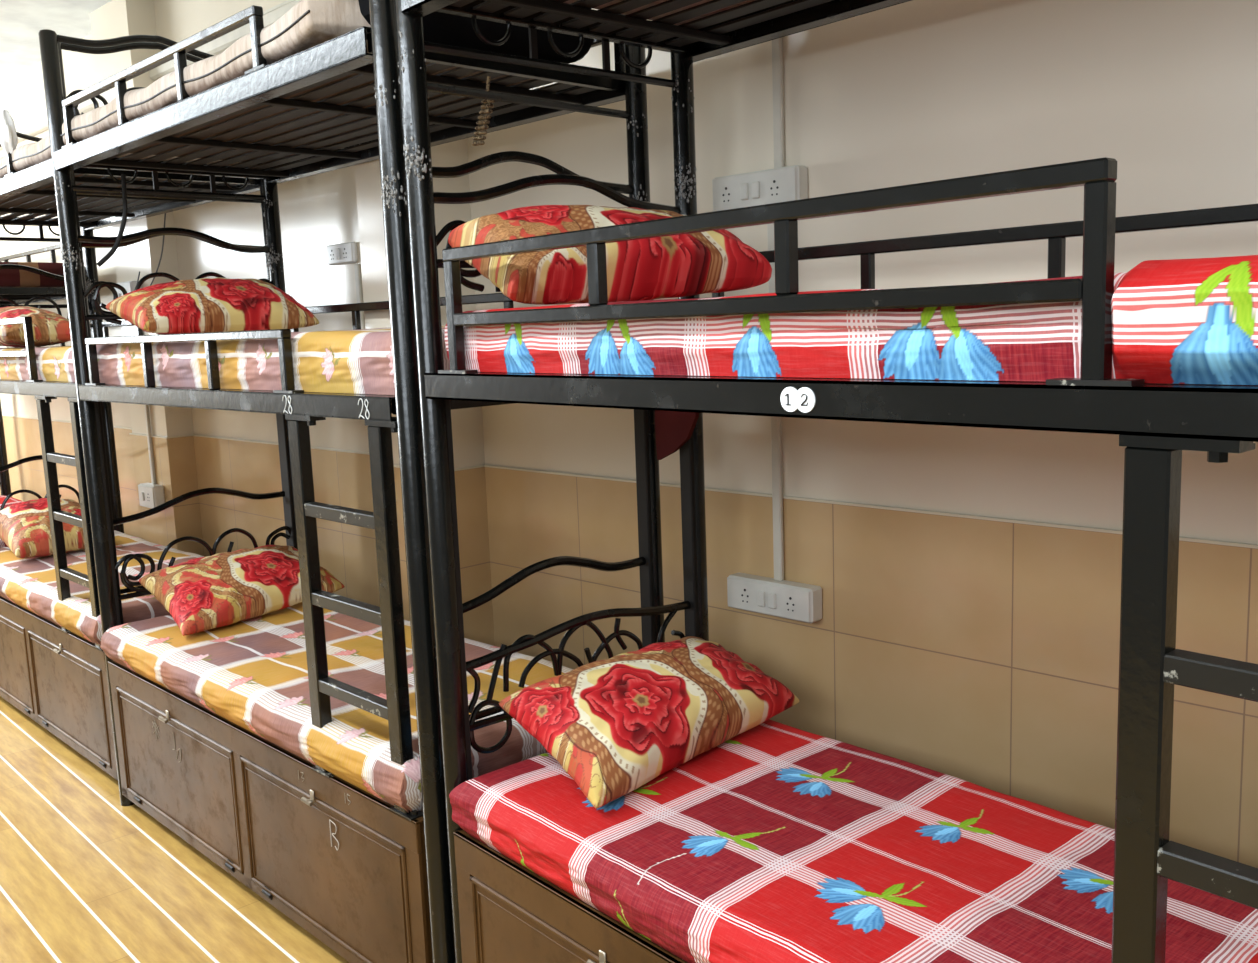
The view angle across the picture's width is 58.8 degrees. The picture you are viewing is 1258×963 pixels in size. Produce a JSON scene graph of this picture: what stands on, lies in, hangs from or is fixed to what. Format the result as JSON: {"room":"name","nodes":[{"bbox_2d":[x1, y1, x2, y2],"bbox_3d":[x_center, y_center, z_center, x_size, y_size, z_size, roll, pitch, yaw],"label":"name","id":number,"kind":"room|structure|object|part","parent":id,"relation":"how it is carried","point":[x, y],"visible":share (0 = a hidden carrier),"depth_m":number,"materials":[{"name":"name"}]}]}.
{"room":"dormitory","nodes":[
{"label":"dormitory","id":0,"kind":"room"},
{"bbox_2d":[0,0,110,83],"bbox_3d":[-2.501,-1.870,2.770,4.900,0.080,12.200,-9,11,-40],"label":"ceiling","id":1,"kind":"structure","parent":0,"point":[21,21],"depth_m":5.35,"materials":[{"name":"paint"}]},
{"bbox_2d":[0,696,349,962],"bbox_3d":[-2.298,1.277,3.119,5.000,0.060,12.000,-10,11,-42],"label":"floor","id":2,"kind":"structure","parent":0,"point":[86,876],"depth_m":3.30,"materials":[{"name":"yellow wood"}]},
{"bbox_2d":[0,227,92,496],"bbox_3d":[-3.597,-0.271,6.152,0.787,2.240,1.968,-10,11,-43],"label":"bunk bed","id":3,"kind":"object","parent":2,"relation":"on","point":[20,295],"visible":0.2,"depth_m":5.93,"materials":[{"name":"black metal"}]},
{"bbox_3d":[-4.002,-0.389,7.087,0.052,2.240,0.052,-10,11,-43],"label":"post","id":4,"kind":"part","parent":3,"relation":"part of","materials":[{"name":"black metal"}]},
{"bbox_2d":[0,495,22,547],"bbox_3d":[-3.593,0.257,6.228,0.756,0.132,1.830,-10,11,-43],"label":"pillow","id":5,"kind":"object","parent":3,"relation":"on","point":[11,500],"visible":0.06,"depth_m":6.78,"materials":[{"name":"red fabric"}]},
{"bbox_2d":[0,262,64,287],"bbox_3d":[-3.628,-1.073,6.037,0.690,0.121,1.820,-10,11,-43],"label":"mattress","id":6,"kind":"object","parent":3,"relation":"on","point":[9,278],"visible":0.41,"depth_m":5.47,"materials":[{"name":"red fabric"}]},
{"bbox_3d":[-2.985,-0.923,5.411,0.712,0.032,0.024,-10,11,-43],"label":"rail","id":7,"kind":"part","parent":3,"relation":"part of","materials":[{"name":"black metal"}]},
{"bbox_3d":[-3.372,-1.034,6.306,0.052,0.050,1.864,-10,11,-43],"label":"rail","id":8,"kind":"part","parent":3,"relation":"part of","materials":[{"name":"black metal"}]},
{"bbox_3d":[-2.678,-0.245,5.732,0.052,2.240,0.052,-10,11,-43],"label":"post","id":9,"kind":"part","parent":3,"relation":"part of","materials":[{"name":"black metal"}]},
{"bbox_2d":[0,42,288,779],"bbox_3d":[-2.235,-0.295,4.691,0.787,2.600,1.970,-10,11,-43],"label":"bunk bed","id":10,"kind":"object","parent":2,"relation":"on","point":[57,677],"visible":0.43,"depth_m":4.17,"materials":[{"name":"black metal"}]},
{"bbox_2d":[0,110,17,153],"bbox_3d":[-2.213,-1.243,3.974,0.059,0.150,0.086,-10,11,-43],"label":"rag","id":11,"kind":"object","parent":10,"relation":"attached to","point":[8,137],"visible":1,"depth_m":3.96,"materials":[{"name":"white fabric"}]},
{"bbox_3d":[-2.768,0.746,4.904,0.012,0.364,0.874,-10,11,-43],"label":"door","id":12,"kind":"part","parent":10,"relation":"part of","materials":[{"name":"brown paint"}]},
{"bbox_3d":[-2.518,-1.105,4.342,0.052,0.054,1.864,-10,11,-43],"label":"rail","id":13,"kind":"part","parent":10,"relation":"part of","materials":[{"name":"metal"}]},
{"bbox_3d":[-2.194,-0.372,4.120,0.030,0.006,0.095,-10,11,-43],"label":"foot plate","id":14,"kind":"part","parent":10,"relation":"part of","materials":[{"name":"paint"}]},
{"bbox_2d":[0,346,75,381],"bbox_3d":[-2.235,-0.510,4.665,0.695,0.126,1.805,-10,11,-43],"label":"mattress","id":15,"kind":"object","parent":10,"relation":"on","point":[55,363],"visible":0.27,"depth_m":4.09,"materials":[{"name":"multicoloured fabric"}]},
{"bbox_2d":[0,306,70,346],"bbox_3d":[-2.655,-0.678,4.884,0.350,0.182,0.800,-10,11,-43],"label":"pillow","id":16,"kind":"object","parent":15,"relation":"on","point":[49,328],"visible":0.79,"depth_m":4.64,"materials":[{"name":"fabric"}]},
{"bbox_3d":[-2.491,-0.379,4.446,0.052,0.050,1.864,-10,11,-43],"label":"rail","id":17,"kind":"part","parent":10,"relation":"part of","materials":[{"name":"black metal"}]},
{"bbox_3d":[-2.905,-1.222,5.236,0.712,0.036,0.024,-10,11,-43],"label":"rail","id":18,"kind":"part","parent":10,"relation":"part of","materials":[{"name":"black metal"}]},
{"bbox_3d":[-2.122,-0.301,4.064,0.040,0.024,0.119,-10,11,-43],"label":"hook plate","id":19,"kind":"part","parent":10,"relation":"part of","materials":[{"name":"black metal"}]},
{"bbox_3d":[-2.129,0.128,4.146,0.032,0.871,0.048,-10,11,-43],"label":"leg","id":20,"kind":"part","parent":10,"relation":"part of","materials":[{"name":"black metal"}]},
{"bbox_3d":[-2.143,0.815,4.265,0.012,0.364,0.819,-10,11,-43],"label":"door","id":21,"kind":"part","parent":10,"relation":"part of","materials":[{"name":"brown paint"}]},
{"bbox_3d":[-1.873,-0.274,3.809,0.040,0.024,0.119,-10,11,-43],"label":"hook plate","id":22,"kind":"part","parent":10,"relation":"part of","materials":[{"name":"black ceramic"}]},
{"bbox_3d":[-1.813,-0.162,3.777,0.052,2.566,0.052,-10,11,-43],"label":"post","id":23,"kind":"part","parent":10,"relation":"part of","materials":[{"name":"black metal"}]},
{"bbox_3d":[-1.880,0.155,3.892,0.032,0.871,0.048,-10,11,-43],"label":"leg","id":24,"kind":"part","parent":10,"relation":"part of","materials":[{"name":"black metal"}]},
{"bbox_2d":[0,530,203,645],"bbox_3d":[-2.226,0.412,4.789,0.765,0.132,1.830,-10,11,-43],"label":"mattress","id":25,"kind":"object","parent":10,"relation":"on","point":[29,583],"visible":0.45,"depth_m":4.48,"materials":[{"name":"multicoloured fabric"}]},
{"bbox_2d":[0,498,84,557],"bbox_3d":[-2.656,0.202,5.103,0.410,0.229,0.460,-10,11,-43],"label":"pillow","id":26,"kind":"object","parent":25,"relation":"on","point":[25,529],"visible":0.7,"depth_m":4.96,"materials":[{"name":"fabric"}]},
{"bbox_3d":[-2.639,-0.396,5.628,0.052,2.566,0.052,-10,11,-43],"label":"post","id":27,"kind":"part","parent":10,"relation":"part of","materials":[{"name":"black metal"}]},
{"bbox_2d":[0,135,257,215],"bbox_3d":[-2.260,-1.226,4.561,0.736,0.102,1.810,-10,11,-43],"label":"mattress","id":28,"kind":"object","parent":10,"relation":"on","point":[25,156],"visible":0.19,"depth_m":3.92,"materials":[{"name":"fabric"}]},
{"bbox_3d":[-1.627,-1.082,3.930,0.712,0.036,0.024,-10,11,-43],"label":"rail","id":29,"kind":"part","parent":10,"relation":"part of","materials":[{"name":"black metal"}]},
{"bbox_3d":[-2.014,-1.193,4.826,0.052,0.054,1.864,-10,11,-43],"label":"rail","id":30,"kind":"part","parent":10,"relation":"part of","materials":[{"name":"black metal"}]},
{"bbox_3d":[-1.314,-0.252,4.273,0.052,2.566,0.052,-10,11,-43],"label":"post","id":31,"kind":"part","parent":10,"relation":"part of","materials":[{"name":"black metal"}]},
{"bbox_2d":[38,0,664,962],"bbox_3d":[-0.872,-0.139,3.248,0.787,2.600,1.969,-10,11,-43],"label":"bunk bed","id":32,"kind":"object","parent":2,"relation":"on","point":[368,877],"visible":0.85,"depth_m":2.80,"materials":[{"name":"black metal"}]},
{"bbox_3d":[-1.784,-0.152,3.698,0.052,2.566,0.052,-10,11,-43],"label":"post","id":33,"kind":"part","parent":32,"relation":"part of","materials":[{"name":"black metal"}]},
{"bbox_3d":[-1.708,-0.312,3.574,0.030,0.006,0.095,-10,11,-43],"label":"foot plate","id":34,"kind":"part","parent":32,"relation":"part of","materials":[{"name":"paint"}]},
{"bbox_2d":[97,174,126,266],"bbox_3d":[-1.687,-0.851,3.640,0.119,0.299,0.018,-9,11,-41],"label":"strap","id":35,"kind":"object","parent":32,"relation":"hanging from","point":[112,251],"visible":1,"depth_m":3.65,"materials":[{"name":"black fabric"}]},
{"bbox_3d":[-1.542,-1.066,3.794,0.712,0.036,0.024,-10,11,-43],"label":"rail","id":36,"kind":"part","parent":32,"relation":"part of","materials":[{"name":"black metal"}]},
{"bbox_3d":[-1.406,0.902,3.462,0.012,0.364,0.874,-10,11,-43],"label":"door","id":37,"kind":"part","parent":32,"relation":"part of","materials":[{"name":"brown paint"}]},
{"bbox_3d":[-1.156,-0.950,2.899,0.052,0.054,1.864,-10,11,-43],"label":"rail","id":38,"kind":"part","parent":32,"relation":"part of","materials":[{"name":"black metal"}]},
{"bbox_3d":[-1.129,-0.224,3.003,0.052,0.050,1.864,-10,11,-43],"label":"rail","id":39,"kind":"part","parent":32,"relation":"part of","materials":[{"name":"black metal"}]},
{"bbox_3d":[-0.845,-0.943,2.559,0.030,0.006,0.095,-10,11,-43],"label":"foot plate","id":40,"kind":"part","parent":32,"relation":"part of","materials":[{"name":"paint"}]},
{"bbox_2d":[96,326,448,394],"bbox_3d":[-0.873,-0.364,3.221,0.699,0.145,1.805,-10,11,-43],"label":"mattress","id":41,"kind":"object","parent":32,"relation":"on","point":[360,361],"visible":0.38,"depth_m":2.75,"materials":[{"name":"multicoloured fabric"}]},
{"bbox_2d":[106,278,318,333],"bbox_3d":[-1.389,-0.588,3.744,0.615,0.195,0.296,-10,11,-43],"label":"pillow","id":42,"kind":"object","parent":41,"relation":"on","point":[203,305],"visible":0.91,"depth_m":3.63,"materials":[{"name":"fabric"}]},
{"bbox_3d":[-1.276,-0.241,4.185,0.052,2.566,0.052,-10,11,-43],"label":"post","id":43,"kind":"part","parent":32,"relation":"part of","materials":[{"name":"black metal"}]},
{"bbox_3d":[-0.809,-0.214,2.655,0.030,0.006,0.095,-10,11,-43],"label":"foot plate","id":44,"kind":"part","parent":32,"relation":"part of","materials":[{"name":"paint"}]},
{"bbox_2d":[61,0,532,162],"bbox_3d":[-0.968,-1.093,3.188,0.736,0.131,1.608,-10,11,-43],"label":"mattress","id":45,"kind":"object","parent":32,"relation":"on","point":[308,24],"visible":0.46,"depth_m":2.73,"materials":[{"name":"fabric"}]},
{"bbox_3d":[-0.760,-0.145,2.621,0.040,0.024,0.119,-10,11,-43],"label":"hook plate","id":46,"kind":"part","parent":32,"relation":"part of","materials":[{"name":"black metal"}]},
{"bbox_3d":[-0.767,0.283,2.704,0.032,0.871,0.048,-10,11,-43],"label":"leg","id":47,"kind":"part","parent":32,"relation":"part of","materials":[{"name":"black metal"}]},
{"bbox_3d":[-0.747,0.709,2.758,0.038,0.012,0.087,-10,11,-43],"label":"foot plate","id":48,"kind":"part","parent":32,"relation":"part of","materials":[{"name":"paint"}]},
{"bbox_3d":[-0.780,0.970,2.822,0.012,0.364,0.819,-10,11,-43],"label":"door","id":49,"kind":"part","parent":32,"relation":"part of","materials":[{"name":"brown paint"}]},
{"bbox_2d":[100,602,573,812],"bbox_3d":[-0.863,0.567,3.347,0.763,0.133,1.830,-10,11,-43],"label":"mattress","id":50,"kind":"object","parent":32,"relation":"on","point":[252,673],"visible":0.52,"depth_m":3.09,"materials":[{"name":"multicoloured fabric"}]},
{"bbox_2d":[139,545,343,635],"bbox_3d":[-1.312,0.349,3.838,0.630,0.197,0.400,-10,11,-43],"label":"pillow","id":51,"kind":"object","parent":50,"relation":"on","point":[200,594],"visible":0.94,"depth_m":3.72,"materials":[{"name":"fabric"}]},
{"bbox_3d":[-0.511,-0.118,2.367,0.040,0.024,0.119,-10,11,-43],"label":"hook plate","id":52,"kind":"part","parent":32,"relation":"part of","materials":[{"name":"black metal"}]},
{"bbox_3d":[-0.518,0.311,2.449,0.032,0.871,0.048,-10,11,-43],"label":"leg","id":53,"kind":"part","parent":32,"relation":"part of","materials":[{"name":"black metal"}]},
{"bbox_3d":[-0.498,0.736,2.504,0.038,0.012,0.087,-10,11,-43],"label":"foot plate","id":54,"kind":"part","parent":32,"relation":"part of","materials":[{"name":"paint"}]},
{"bbox_3d":[-0.451,-0.007,2.334,0.052,2.566,0.052,-10,11,-43],"label":"post","id":55,"kind":"part","parent":32,"relation":"part of","materials":[{"name":"black metal"}]},
{"bbox_3d":[-0.651,-1.038,3.383,0.052,0.054,1.864,-10,11,-43],"label":"rail","id":56,"kind":"part","parent":32,"relation":"part of","materials":[{"name":"black metal"}]},
{"bbox_3d":[-0.238,-0.201,2.592,0.712,0.032,0.024,-10,11,-43],"label":"rail","id":57,"kind":"part","parent":32,"relation":"part of","materials":[{"name":"black metal"}]},
{"bbox_2d":[358,0,593,63],"bbox_3d":[-0.331,-1.065,2.538,0.600,0.211,0.188,-10,11,-43],"label":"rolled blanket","id":58,"kind":"object","parent":32,"relation":"on","point":[439,27],"visible":0.38,"depth_m":2.47,"materials":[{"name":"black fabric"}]},
{"bbox_2d":[471,76,494,145],"bbox_3d":[-0.326,-0.825,2.488,0.021,0.142,0.084,-10,11,-43],"label":"tassel","id":59,"kind":"object","parent":32,"relation":"hanging from","point":[487,104],"visible":0.98,"depth_m":2.48,"materials":[{"name":"brown fabric"}]},
{"bbox_3d":[-0.265,-0.927,2.488,0.712,0.036,0.024,-10,11,-43],"label":"rail","id":60,"kind":"part","parent":32,"relation":"part of","materials":[{"name":"black metal"}]},
{"bbox_3d":[0.048,-0.096,2.831,0.052,2.566,0.052,-10,11,-43],"label":"post","id":61,"kind":"part","parent":32,"relation":"part of","materials":[{"name":"black metal"}]},
{"bbox_2d":[394,0,1257,962],"bbox_3d":[0.500,-0.006,1.786,0.804,2.650,1.968,-9,11,-40],"label":"bunk bed","id":62,"kind":"object","parent":2,"relation":"on","point":[503,911],"visible":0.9,"depth_m":1.79,"materials":[{"name":"black metal"}]},
{"bbox_3d":[0.197,-0.846,1.442,0.052,0.055,1.864,-9,11,-40],"label":"rail","id":63,"kind":"part","parent":62,"relation":"part of","materials":[{"name":"black metal"}]},
{"bbox_3d":[-0.392,-0.029,2.280,0.052,2.620,0.052,-9,11,-40],"label":"post","id":64,"kind":"part","parent":62,"relation":"part of","materials":[{"name":"black metal"}]},
{"bbox_3d":[-0.331,-0.212,2.158,0.030,0.006,0.095,-9,11,-40],"label":"foot plate","id":65,"kind":"part","parent":62,"relation":"part of","materials":[{"name":"paint"}]},
{"bbox_3d":[-0.035,1.047,2.029,0.012,0.382,0.874,-9,11,-40],"label":"door","id":66,"kind":"part","parent":62,"relation":"part of","materials":[{"name":"brown paint"}]},
{"bbox_3d":[-0.132,-0.968,2.362,0.730,0.037,0.024,-9,11,-40],"label":"rail","id":67,"kind":"part","parent":62,"relation":"part of","materials":[{"name":"black metal"}]},
{"bbox_2d":[563,0,754,25],"bbox_3d":[0.471,-0.965,1.656,0.753,0.098,1.820,-9,11,-40],"label":"mattress","id":68,"kind":"object","parent":62,"relation":"on","point":[568,1],"visible":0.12,"depth_m":2.37,"materials":[{"name":"fabric"}]},
{"bbox_2d":[655,410,698,459],"bbox_3d":[0.117,-0.150,2.727,0.012,0.207,0.146,-9,11,-40],"label":"hanging cloth","id":69,"kind":"object","parent":62,"relation":"hanging from","point":[673,429],"visible":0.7,"depth_m":2.74,"materials":[{"name":"red fabric"}]},
{"bbox_3d":[0.157,-0.116,2.750,0.052,2.620,0.052,-9,11,-40],"label":"post","id":70,"kind":"part","parent":62,"relation":"part of","materials":[{"name":"black metal"}]},
{"bbox_3d":[0.741,-0.933,1.909,0.052,0.055,1.864,-9,11,-40],"label":"rail","id":71,"kind":"part","parent":62,"relation":"part of","materials":[{"name":"black metal"}]},
{"bbox_3d":[0.224,-0.117,1.546,0.052,0.051,1.864,-9,11,-40],"label":"rail","id":72,"kind":"part","parent":62,"relation":"part of","materials":[{"name":"black metal"}]},
{"bbox_2d":[444,255,1257,384],"bbox_3d":[0.481,-0.248,1.747,0.735,0.131,1.815,-9,11,-40],"label":"mattress","id":73,"kind":"object","parent":62,"relation":"on","point":[1175,321],"visible":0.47,"depth_m":1.37,"materials":[{"name":"red fabric"}]},
{"bbox_2d":[448,205,771,304],"bbox_3d":[-0.024,-0.469,2.302,0.652,0.202,0.254,-8,10,-37],"label":"pillow","id":74,"kind":"object","parent":73,"relation":"on","point":[715,261],"visible":0.81,"depth_m":2.20,"materials":[{"name":"fabric"}]},
{"bbox_2d":[449,719,1257,962],"bbox_3d":[0.514,0.708,1.891,0.778,0.129,1.830,-9,11,-40],"label":"mattress","id":75,"kind":"object","parent":62,"relation":"on","point":[776,842],"visible":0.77,"depth_m":1.94,"materials":[{"name":"red fabric"}]},
{"bbox_2d":[498,636,798,808],"bbox_3d":[0.076,0.483,2.443,0.679,0.202,0.350,-9,11,-40],"label":"pillow","id":76,"kind":"object","parent":75,"relation":"on","point":[616,724],"visible":1,"depth_m":2.32,"materials":[{"name":"fabric"}]},
{"bbox_3d":[0.502,-0.107,1.205,0.030,0.006,0.095,-9,11,-40],"label":"foot plate","id":77,"kind":"part","parent":62,"relation":"part of","materials":[{"name":"paint"}]},
{"bbox_3d":[0.565,0.410,1.231,0.032,0.904,0.048,-9,11,-40],"label":"leg","id":78,"kind":"part","parent":62,"relation":"part of","materials":[{"name":"black metal"}]},
{"bbox_3d":[0.570,-0.035,1.145,0.040,0.024,0.119,-9,11,-40],"label":"hook plate","id":79,"kind":"part","parent":62,"relation":"part of","materials":[{"name":"black metal"}]},
{"bbox_2d":[0,0,1257,867],"bbox_3d":[-0.994,-0.508,4.096,0.295,3.100,12.000,-10,11,-44],"label":"wall","id":80,"kind":"structure","parent":0,"point":[969,578],"depth_m":2.60,"materials":[{"name":"beige paint"}]},
{"bbox_2d":[114,281,141,296],"bbox_3d":[-2.336,-0.860,5.212,0.062,0.140,0.200,-10,11,-44],"label":"board","id":81,"kind":"object","parent":80,"relation":"attached to","point":[129,286],"visible":0.21,"depth_m":5.15,"materials":[{"name":"plastic"}]},
{"bbox_3d":[-2.351,-0.858,5.197,0.005,0.132,0.192,-10,11,-44],"label":"plate","id":82,"kind":"part","parent":81,"relation":"part of","materials":[{"name":"white plastic"}]},
{"bbox_2d":[144,405,155,483],"bbox_3d":[-2.278,-0.390,5.263,0.026,0.810,0.014,6,11,45],"label":"trim","id":83,"kind":"structure","parent":80,"relation":"attached to","point":[146,407],"depth_m":5.29,"materials":[{"name":"white plastic"}]},
{"bbox_2d":[0,0,300,149],"bbox_3d":[-1.390,-1.760,4.276,0.056,0.075,11.000,-10,11,-44],"label":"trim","id":84,"kind":"structure","parent":80,"relation":"attached to","point":[39,124],"depth_m":4.59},
{"bbox_2d":[136,213,165,285],"bbox_3d":[-2.114,-0.934,4.831,0.117,0.384,0.637,-8,10,-33],"label":"loose wire","id":85,"kind":"object","parent":80,"relation":"hanging from","point":[165,213],"visible":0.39,"depth_m":4.61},
{"bbox_2d":[138,483,164,507],"bbox_3d":[-2.271,0.069,5.305,0.062,0.110,0.180,-10,11,-44],"label":"electrical outlet","id":86,"kind":"object","parent":80,"relation":"attached to","point":[151,495],"visible":0.94,"depth_m":5.26,"materials":[{"name":"white plastic"}]},
{"bbox_3d":[-2.286,0.072,5.290,0.005,0.102,0.172,-10,11,-44],"label":"plate","id":87,"kind":"part","parent":86,"relation":"part of","materials":[{"name":"white plastic"}]},
{"bbox_2d":[326,242,357,265],"bbox_3d":[-1.063,-0.841,4.122,0.032,0.075,0.185,-10,11,-44],"label":"board","id":88,"kind":"object","parent":80,"relation":"attached to","point":[342,253],"visible":1,"depth_m":4.10,"materials":[{"name":"plastic"}]},
{"bbox_2d":[335,248,339,258],"bbox_3d":[-1.073,-0.839,4.116,0.009,0.040,0.022,-10,11,-44],"label":"rocker switch","id":89,"kind":"object","parent":88,"relation":"attached to","point":[337,250],"depth_m":4.11,"materials":[{"name":"plastic"}]},
{"bbox_2d":[354,264,364,328],"bbox_3d":[-0.980,-0.528,4.107,0.026,0.535,0.014,6,11,45],"label":"trim","id":90,"kind":"structure","parent":80,"relation":"attached to","point":[359,294],"depth_m":4.07,"materials":[{"name":"white plastic"}]},
{"bbox_2d":[712,165,807,211],"bbox_3d":[0.315,-0.709,2.728,0.057,0.092,0.265,-10,11,-44],"label":"board","id":91,"kind":"object","parent":80,"relation":"attached to","point":[789,183],"visible":0.91,"depth_m":2.69,"materials":[{"name":"white plastic"}]},
{"bbox_2d":[740,183,748,199],"bbox_3d":[0.282,-0.708,2.727,0.009,0.040,0.022,-10,11,-44],"label":"rocker switch","id":92,"kind":"object","parent":91,"relation":"attached to","point":[744,187],"depth_m":2.72,"materials":[{"name":"white plastic"}]},
{"bbox_2d":[752,181,759,198],"bbox_3d":[0.307,-0.705,2.702,0.009,0.040,0.022,-10,11,-44],"label":"rocker switch","id":93,"kind":"object","parent":91,"relation":"attached to","point":[755,184],"depth_m":2.70,"materials":[{"name":"white plastic"}]},
{"bbox_2d":[727,572,821,622],"bbox_3d":[0.366,0.296,2.845,0.062,0.087,0.270,-10,11,-44],"label":"board","id":94,"kind":"object","parent":80,"relation":"attached to","point":[797,601],"visible":1,"depth_m":2.81,"materials":[{"name":"white plastic"}]},
{"bbox_2d":[757,591,764,606],"bbox_3d":[0.336,0.298,2.838,0.009,0.040,0.022,-10,11,-44],"label":"rocker switch","id":95,"kind":"object","parent":94,"relation":"attached to","point":[760,594],"depth_m":2.83,"materials":[{"name":"white plastic"}]},
{"bbox_2d":[768,593,775,608],"bbox_3d":[0.361,0.300,2.813,0.009,0.040,0.022,-10,11,-44],"label":"rocker switch","id":96,"kind":"object","parent":94,"relation":"attached to","point":[771,596],"depth_m":2.81,"materials":[{"name":"white plastic"}]},
{"bbox_2d":[767,223,783,580],"bbox_3d":[0.365,-0.212,2.780,0.026,0.935,0.014,6,11,45],"label":"trim","id":97,"kind":"structure","parent":80,"relation":"attached to","point":[776,436],"depth_m":2.80,"materials":[{"name":"white plastic"}]},
{"bbox_2d":[772,37,784,167],"bbox_3d":[0.341,-1.326,2.611,0.026,1.160,0.014,6,11,45],"label":"trim","id":98,"kind":"structure","parent":80,"relation":"attached to","point":[777,44],"depth_m":2.67,"materials":[{"name":"white plastic"}]}
]}

